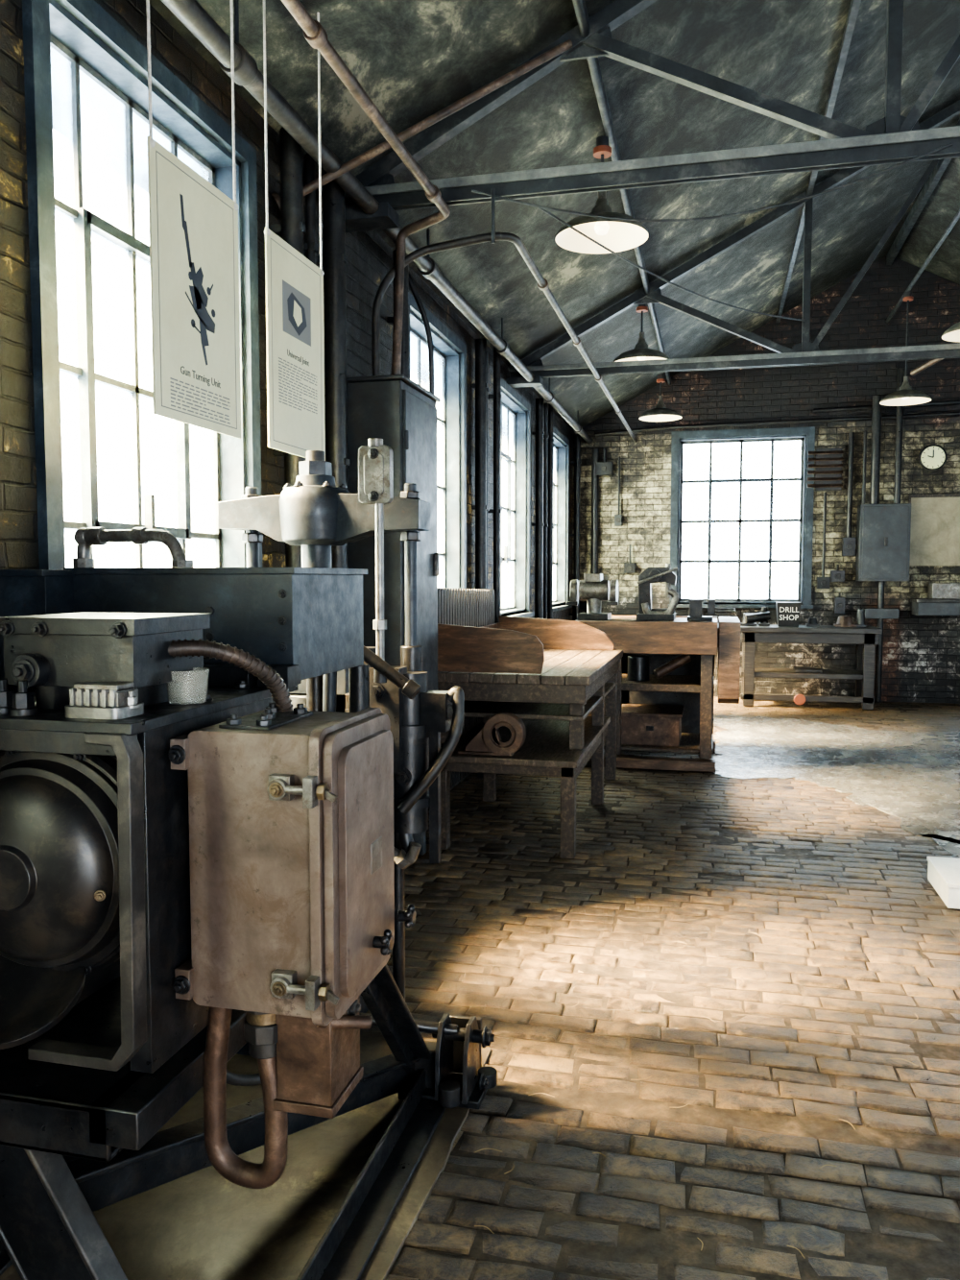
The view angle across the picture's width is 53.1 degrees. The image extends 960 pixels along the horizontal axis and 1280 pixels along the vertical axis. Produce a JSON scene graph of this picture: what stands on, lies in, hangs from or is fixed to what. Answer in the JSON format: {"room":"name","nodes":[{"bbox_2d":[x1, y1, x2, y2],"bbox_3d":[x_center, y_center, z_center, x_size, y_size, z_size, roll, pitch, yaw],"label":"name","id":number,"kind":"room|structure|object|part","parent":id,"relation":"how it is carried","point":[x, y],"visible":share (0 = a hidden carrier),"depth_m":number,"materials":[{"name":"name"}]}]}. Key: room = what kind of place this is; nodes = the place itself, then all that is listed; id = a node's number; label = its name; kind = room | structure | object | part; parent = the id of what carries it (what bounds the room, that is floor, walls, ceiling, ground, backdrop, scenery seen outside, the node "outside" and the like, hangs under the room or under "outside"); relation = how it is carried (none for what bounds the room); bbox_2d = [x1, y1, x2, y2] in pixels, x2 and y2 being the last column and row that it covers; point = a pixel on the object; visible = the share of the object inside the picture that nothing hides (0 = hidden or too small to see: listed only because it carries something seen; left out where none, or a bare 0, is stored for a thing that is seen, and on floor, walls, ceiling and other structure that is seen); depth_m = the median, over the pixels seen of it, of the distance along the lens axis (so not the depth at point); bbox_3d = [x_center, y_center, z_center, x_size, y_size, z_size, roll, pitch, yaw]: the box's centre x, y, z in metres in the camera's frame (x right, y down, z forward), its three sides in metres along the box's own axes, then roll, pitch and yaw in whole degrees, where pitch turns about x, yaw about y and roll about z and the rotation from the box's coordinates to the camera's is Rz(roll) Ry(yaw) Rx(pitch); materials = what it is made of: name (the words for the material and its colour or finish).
{"room":"industrial workshop","nodes":[
{"label":"industrial workshop","id":0,"kind":"room"},
{"bbox_2d":[0,0,573,808],"bbox_3d":[-0.802,-0.346,4.972,0.350,3.630,16.100,1,4,14],"label":"wall","id":1,"kind":"structure","parent":0,"point":[370,258],"depth_m":3.48,"materials":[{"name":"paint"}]},
{"bbox_2d":[22,0,262,569],"bbox_3d":[-1.113,-0.845,3.204,0.270,2.040,1.298,1,4,14],"label":"window","id":2,"kind":"structure","parent":1,"relation":"in","point":[97,54],"depth_m":2.99,"materials":[{"name":"glass"}]},
{"bbox_2d":[269,126,580,623],"bbox_3d":[0.234,-0.689,8.030,0.198,3.290,8.415,1,4,14],"label":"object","id":3,"kind":"object","parent":1,"relation":"attached to","point":[292,228],"visible":0.47,"depth_m":4.33,"materials":[{"name":"black metal"}]},
{"bbox_2d":[409,292,466,588],"bbox_3d":[-0.354,-1.050,6.296,0.270,2.040,1.398,1,4,14],"label":"window","id":4,"kind":"structure","parent":1,"relation":"in","point":[449,351],"depth_m":6.84,"materials":[{"name":"glass"}]},
{"bbox_2d":[500,377,534,617],"bbox_3d":[0.232,-1.209,8.680,0.270,2.040,1.418,1,4,14],"label":"window","id":5,"kind":"structure","parent":1,"relation":"in","point":[517,411],"depth_m":9.22,"materials":[{"name":"glass"}]},
{"bbox_2d":[547,425,572,611],"bbox_3d":[0.834,-1.372,11.132,0.270,2.040,1.418,1,4,14],"label":"window","id":6,"kind":"structure","parent":1,"relation":"in","point":[561,445],"depth_m":11.70,"materials":[{"name":"glass"}]},
{"bbox_2d":[51,0,959,432],"bbox_3d":[2.957,-2.984,3.874,8.390,2.301,16.100,1,4,14],"label":"ceiling","id":7,"kind":"structure","parent":0,"point":[414,60],"depth_m":5.68,"materials":[{"name":"grey concrete"}]},
{"bbox_2d":[145,0,241,438],"bbox_3d":[-0.780,-1.385,2.633,0.019,1.585,0.460,1,4,14],"label":"poster","id":8,"kind":"object","parent":7,"relation":"hanging from","point":[194,266],"visible":1,"depth_m":2.63,"materials":[{"name":"grey paper"}]},
{"bbox_2d":[263,0,325,460],"bbox_3d":[-0.626,-1.427,3.260,0.019,1.585,0.455,1,4,14],"label":"poster","id":9,"kind":"object","parent":7,"relation":"hanging from","point":[295,339],"visible":0.99,"depth_m":3.25,"materials":[{"name":"grey paper"}]},
{"bbox_2d":[612,303,670,362],"bbox_3d":[1.391,-2.646,8.253,0.500,0.525,0.500,1,4,14],"label":"pendant lamp","id":10,"kind":"object","parent":7,"relation":"hanging from","point":[641,351],"visible":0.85,"depth_m":8.20,"materials":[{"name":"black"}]},
{"bbox_2d":[639,373,682,421],"bbox_3d":[2.119,-2.856,11.259,0.500,0.505,0.500,1,4,14],"label":"pendant lamp","id":11,"kind":"object","parent":7,"relation":"hanging from","point":[660,413],"visible":1,"depth_m":11.23,"materials":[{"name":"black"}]},
{"bbox_2d":[360,696,959,1279],"bbox_3d":[2.957,1.239,4.154,7.990,0.030,15.900,1,4,14],"label":"floor","id":12,"kind":"structure","parent":0,"point":[509,932],"depth_m":3.21,"materials":[{"name":"brick"}]},
{"bbox_2d":[0,1031,487,1279],"bbox_3d":[-0.816,1.380,1.883,1.135,0.016,2.711,1,4,14],"label":"pad","id":13,"kind":"object","parent":12,"relation":"on","point":[202,1224],"visible":0.28,"depth_m":2.27,"materials":[{"name":"concrete"}]},
{"bbox_2d":[0,527,497,1279],"bbox_3d":[-0.736,0.573,1.999,1.180,1.654,1.950,1,4,14],"label":"industrial machine","id":14,"kind":"object","parent":13,"relation":"on","point":[197,866],"visible":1,"depth_m":1.77,"materials":[{"name":"black metal"}]},
{"bbox_3d":[-0.791,0.489,1.996,0.476,0.620,0.690,1,4,14],"label":"electric motor","id":15,"kind":"part","parent":14,"relation":"part of","materials":[{"name":"black metal"}]},
{"bbox_3d":[-0.889,0.432,2.024,0.805,0.730,0.675,1,4,14],"label":"guard frame","id":16,"kind":"part","parent":14,"relation":"part of","materials":[{"name":"black metal"}]},
{"bbox_3d":[-0.787,-0.100,2.428,0.855,0.368,0.575,1,4,14],"label":"oil tank","id":17,"kind":"part","parent":14,"relation":"part of","materials":[{"name":"grey metal"}]},
{"bbox_2d":[217,437,464,1055],"bbox_3d":[-0.464,0.342,3.069,0.852,1.899,0.557,1,4,14],"label":"press","id":18,"kind":"object","parent":13,"relation":"on","point":[316,515],"visible":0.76,"depth_m":2.99,"materials":[{"name":"grey metal"}]},
{"bbox_2d":[346,249,440,855],"bbox_3d":[-0.445,-0.402,4.881,0.375,3.145,0.640,1,4,14],"label":"tall cabinet","id":19,"kind":"object","parent":12,"relation":"on","point":[395,409],"visible":0.47,"depth_m":4.60,"materials":[{"name":"grey metal"}]},
{"bbox_2d":[437,587,494,788],"bbox_3d":[-0.182,0.366,6.210,0.130,1.434,1.902,1,4,14],"label":"radiator","id":20,"kind":"object","parent":12,"relation":"on","point":[464,607],"visible":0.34,"depth_m":6.29,"materials":[{"name":"white metal"}]},
{"bbox_2d":[437,615,623,858],"bbox_3d":[0.343,0.470,6.190,0.941,1.229,2.200,1,4,14],"label":"work table","id":21,"kind":"object","parent":12,"relation":"on","point":[551,674],"visible":0.83,"depth_m":5.40,"materials":[{"name":"brown wood"}]},
{"bbox_2d":[458,711,526,756],"bbox_3d":[0.065,0.507,5.218,0.365,0.231,0.080,1,4,14],"label":"block","id":22,"kind":"object","parent":21,"relation":"on","point":[488,741],"visible":1,"depth_m":5.18,"materials":[{"name":"metal"}]},
{"bbox_2d":[576,615,740,772],"bbox_3d":[1.459,0.395,7.954,1.310,1.144,1.140,1,4,14],"label":"bench","id":23,"kind":"object","parent":12,"relation":"on","point":[665,682],"visible":0.74,"depth_m":7.51,"materials":[{"name":"orange wood"}]},
{"bbox_2d":[566,573,618,620],"bbox_3d":[0.952,-0.363,7.997,0.420,0.380,0.300,1,4,14],"label":"grinder","id":24,"kind":"object","parent":23,"relation":"on","point":[593,589],"visible":1,"depth_m":7.92,"materials":[{"name":"black metal"}]},
{"bbox_2d":[636,563,679,621],"bbox_3d":[1.476,-0.398,7.918,0.341,0.460,0.400,1,4,14],"label":"press","id":25,"kind":"object","parent":23,"relation":"on","point":[665,574],"visible":1,"depth_m":7.82,"materials":[{"name":"black metal"}]},
{"bbox_2d":[686,599,735,621],"bbox_3d":[1.881,-0.245,7.803,0.380,0.170,0.250,1,4,14],"label":"bench vise","id":26,"kind":"object","parent":23,"relation":"on","point":[696,610],"visible":1,"depth_m":7.73,"materials":[{"name":"black metal"}]},
{"bbox_2d":[474,917,918,1257],"bbox_3d":[1.030,1.309,2.847,1.866,0.004,2.635,1,4,14],"label":"litter","id":27,"kind":"object","parent":12,"relation":"on","point":[699,917],"visible":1,"depth_m":2.65,"materials":[{"name":"brown"}]},
{"bbox_2d":[740,624,882,709],"bbox_3d":[3.794,0.297,11.161,1.520,0.914,0.700,1,4,14],"label":"bench","id":28,"kind":"object","parent":12,"relation":"on","point":[865,639],"visible":0.97,"depth_m":10.89,"materials":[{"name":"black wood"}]},
{"bbox_2d":[775,602,801,627],"bbox_3d":[3.560,-0.298,11.091,0.260,0.278,0.310,1,4,14],"label":"sign","id":29,"kind":"object","parent":28,"relation":"on","point":[787,613],"visible":1,"depth_m":10.96,"materials":[{"name":"black metal"}]},
{"bbox_2d":[740,606,867,627],"bbox_3d":[3.732,-0.269,11.113,1.396,0.218,0.248,1,4,14],"label":"tools","id":30,"kind":"object","parent":28,"relation":"on","point":[748,619],"visible":0.97,"depth_m":11.09,"materials":[{"name":"black metal"}]},
{"bbox_2d":[926,856,959,908],"bbox_3d":[2.506,1.144,4.450,0.720,0.114,0.440,1,4,14],"label":"plinth","id":31,"kind":"object","parent":12,"relation":"on","point":[943,873],"visible":1,"depth_m":4.48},
{"bbox_2d":[572,256,959,703],"bbox_3d":[4.819,-1.747,11.573,8.090,5.551,0.350,1,4,14],"label":"wall","id":32,"kind":"structure","parent":0,"point":[921,654],"depth_m":11.53,"materials":[{"name":"brick"}]},
{"bbox_2d":[590,448,599,573],"bbox_3d":[1.456,-0.867,12.215,0.090,3.090,0.090,1,4,14],"label":"pipe","id":33,"kind":"object","parent":32,"relation":"attached to","point":[594,451],"visible":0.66,"depth_m":12.13,"materials":[{"name":"black metal"}]},
{"bbox_2d":[596,448,613,475],"bbox_3d":[1.569,-2.241,12.080,0.200,0.330,0.130,1,4,14],"label":"enclosure","id":34,"kind":"object","parent":32,"relation":"attached to","point":[604,468],"visible":1,"depth_m":12.05,"materials":[{"name":"black metal"}]},
{"bbox_2d":[614,456,622,526],"bbox_3d":[1.744,-1.869,12.062,0.090,0.870,0.130,1,4,14],"label":"enclosure","id":35,"kind":"object","parent":32,"relation":"attached to","point":[617,518],"visible":1,"depth_m":12.05,"materials":[{"name":"grey paint"}]},
{"bbox_2d":[624,544,636,573],"bbox_3d":[1.889,-1.024,12.082,0.140,0.360,0.130,1,4,14],"label":"enclosure","id":36,"kind":"object","parent":32,"relation":"attached to","point":[629,567],"visible":1,"depth_m":12.05,"materials":[{"name":"black metal"}]},
{"bbox_2d":[667,426,815,608],"bbox_3d":[3.219,-1.491,11.869,1.726,2.180,0.270,1,4,14],"label":"window","id":37,"kind":"structure","parent":32,"relation":"in","point":[803,537],"depth_m":11.85,"materials":[{"name":"blue paint"}]},
{"bbox_2d":[595,399,959,436],"bbox_3d":[3.837,-2.673,11.520,4.902,0.290,0.056,1,4,14],"label":"pipes","id":38,"kind":"object","parent":32,"relation":"attached to","point":[944,402],"visible":0.97,"depth_m":11.42,"materials":[{"name":"black metal"}]},
{"bbox_2d":[817,492,830,588],"bbox_3d":[4.133,-1.192,11.520,0.140,1.150,0.130,1,4,14],"label":"enclosure","id":39,"kind":"object","parent":32,"relation":"attached to","point":[823,582],"visible":1,"depth_m":11.52,"materials":[{"name":"black metal"}]},
{"bbox_2d":[807,447,844,491],"bbox_3d":[4.126,-2.036,11.478,0.400,0.500,0.106,1,4,14],"label":"air vent","id":40,"kind":"object","parent":32,"relation":"in","point":[828,465],"visible":1,"depth_m":11.45,"materials":[{"name":"black metal"}]},
{"bbox_2d":[829,564,845,581],"bbox_3d":[4.288,-0.800,11.508,0.160,0.210,0.130,1,4,14],"label":"enclosure","id":41,"kind":"object","parent":32,"relation":"attached to","point":[836,575],"visible":1,"depth_m":11.47,"materials":[{"name":"black metal"}]},
{"bbox_2d":[833,592,845,613],"bbox_3d":[4.317,-0.441,11.525,0.120,0.250,0.130,1,4,14],"label":"enclosure","id":42,"kind":"object","parent":32,"relation":"attached to","point":[839,602],"visible":1,"depth_m":11.49,"materials":[{"name":"black metal"}]},
{"bbox_2d":[842,432,856,555],"bbox_3d":[4.405,-1.731,11.418,0.140,1.460,0.130,1,4,14],"label":"enclosure","id":43,"kind":"object","parent":32,"relation":"attached to","point":[848,543],"visible":1,"depth_m":11.41,"materials":[{"name":"black metal"}]},
{"bbox_2d":[855,367,911,701],"bbox_3d":[4.737,-1.206,11.273,0.550,3.890,0.320,1,4,14],"label":"electrical cabinet","id":44,"kind":"object","parent":32,"relation":"attached to","point":[882,530],"visible":0.97,"depth_m":11.18,"materials":[{"name":"grey metal"}]},
{"bbox_2d":[918,444,947,470],"bbox_3d":[5.285,-2.128,11.201,0.300,0.300,0.060,1,4,14],"label":"wall clock","id":45,"kind":"object","parent":32,"relation":"attached to","point":[932,457],"visible":1,"depth_m":11.18,"materials":[{"name":"grey paint"}]},
{"bbox_2d":[908,493,959,565],"bbox_3d":[5.456,-1.279,11.241,0.840,0.860,0.030,1,4,14],"label":"notice board","id":46,"kind":"object","parent":32,"relation":"attached to","point":[935,518],"visible":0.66,"depth_m":11.26,"materials":[{"name":"beige paper"}]},
{"bbox_2d":[910,582,959,615],"bbox_3d":[5.416,0.049,11.123,0.760,1.414,0.430,1,4,14],"label":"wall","id":47,"kind":"structure","parent":32,"relation":"attached to","point":[943,598],"depth_m":10.97,"materials":[{"name":"grey metal"}]},
{"bbox_2d":[572,0,959,385],"bbox_3d":[2.957,-3.309,3.852,5.040,1.371,15.260,1,4,14],"label":"roof beams","id":48,"kind":"structure","parent":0,"point":[580,8],"depth_m":7.29,"materials":[{"name":"grey metal"}]},
{"bbox_2d":[160,0,592,443],"bbox_3d":[-0.426,-2.111,4.772,0.100,0.260,15.220,1,4,14],"label":"pipe","id":49,"kind":"object","parent":48,"relation":"attached to","point":[247,74],"visible":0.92,"depth_m":3.72,"materials":[{"name":"grey metal"}]},
{"bbox_2d":[271,39,572,218],"bbox_3d":[-0.234,-2.193,4.107,1.313,0.880,0.100,-1,4,-16],"label":"pipe","id":50,"kind":"object","parent":48,"relation":"attached to","point":[563,47],"visible":0.78,"depth_m":4.09,"materials":[{"name":"grey metal"}]},
{"bbox_2d":[281,0,637,442],"bbox_3d":[-0.177,-1.659,4.747,0.710,0.783,15.230,1,4,14],"label":"pipes","id":51,"kind":"object","parent":48,"relation":"hanging from","point":[314,33],"visible":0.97,"depth_m":4.62,"materials":[{"name":"grey metal"}]},
{"bbox_2d":[555,135,648,253],"bbox_3d":[0.661,-2.443,5.196,0.500,0.525,0.500,1,4,14],"label":"pendant lamp","id":52,"kind":"object","parent":48,"relation":"hanging from","point":[617,235],"visible":0.91,"depth_m":5.25,"materials":[{"name":"beige metal"}]},
{"bbox_2d":[344,0,959,232],"bbox_3d":[2.897,-2.939,3.633,7.380,2.062,0.160,1,4,14],"label":"roof truss","id":53,"kind":"object","parent":48,"relation":"attached to","point":[895,137],"depth_m":4.17,"materials":[{"name":"grey metal"}]},
{"bbox_2d":[471,142,952,321],"bbox_3d":[1.310,-2.062,5.642,2.004,0.366,3.181,1,4,14],"label":"cable","id":54,"kind":"object","parent":48,"relation":"hanging from","point":[543,208],"visible":1,"depth_m":4.32,"materials":[{"name":"black rubber"},{"name":"black steel"}]},
{"bbox_2d":[507,99,959,387],"bbox_3d":[3.837,-3.193,7.461,7.380,2.062,0.160,1,4,14],"label":"roof truss","id":55,"kind":"object","parent":48,"relation":"attached to","point":[806,352],"depth_m":7.84,"materials":[{"name":"grey metal"}]},
{"bbox_2d":[879,290,931,406],"bbox_3d":[4.468,-3.066,10.049,0.500,1.125,0.500,1,4,14],"label":"pendant lamp","id":56,"kind":"object","parent":48,"relation":"hanging from","point":[905,396],"visible":1,"depth_m":10.04,"materials":[{"name":"beige"}]},
{"bbox_2d":[910,342,959,376],"bbox_3d":[4.894,-2.974,8.558,0.060,0.659,2.902,-1,4,-16],"label":"pipe","id":57,"kind":"object","parent":48,"relation":"attached to","point":[930,362],"visible":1,"depth_m":9.76,"materials":[{"name":"grey metal"}]},
{"bbox_2d":[941,322,959,341],"bbox_3d":[3.778,-2.879,7.239,0.500,1.125,0.500,1,4,14],"label":"pendant lamp","id":58,"kind":"object","parent":48,"relation":"hanging from","point":[953,334],"visible":1,"depth_m":7.42,"materials":[{"name":"beige metal"}]},
{"bbox_2d":[693,716,959,857],"bbox_3d":[3.414,1.028,7.188,3.532,0.014,5.788,1,4,14],"label":"floor","id":59,"kind":"structure","parent":0,"point":[914,777],"depth_m":7.71,"materials":[{"name":"grey concrete"}]}
]}

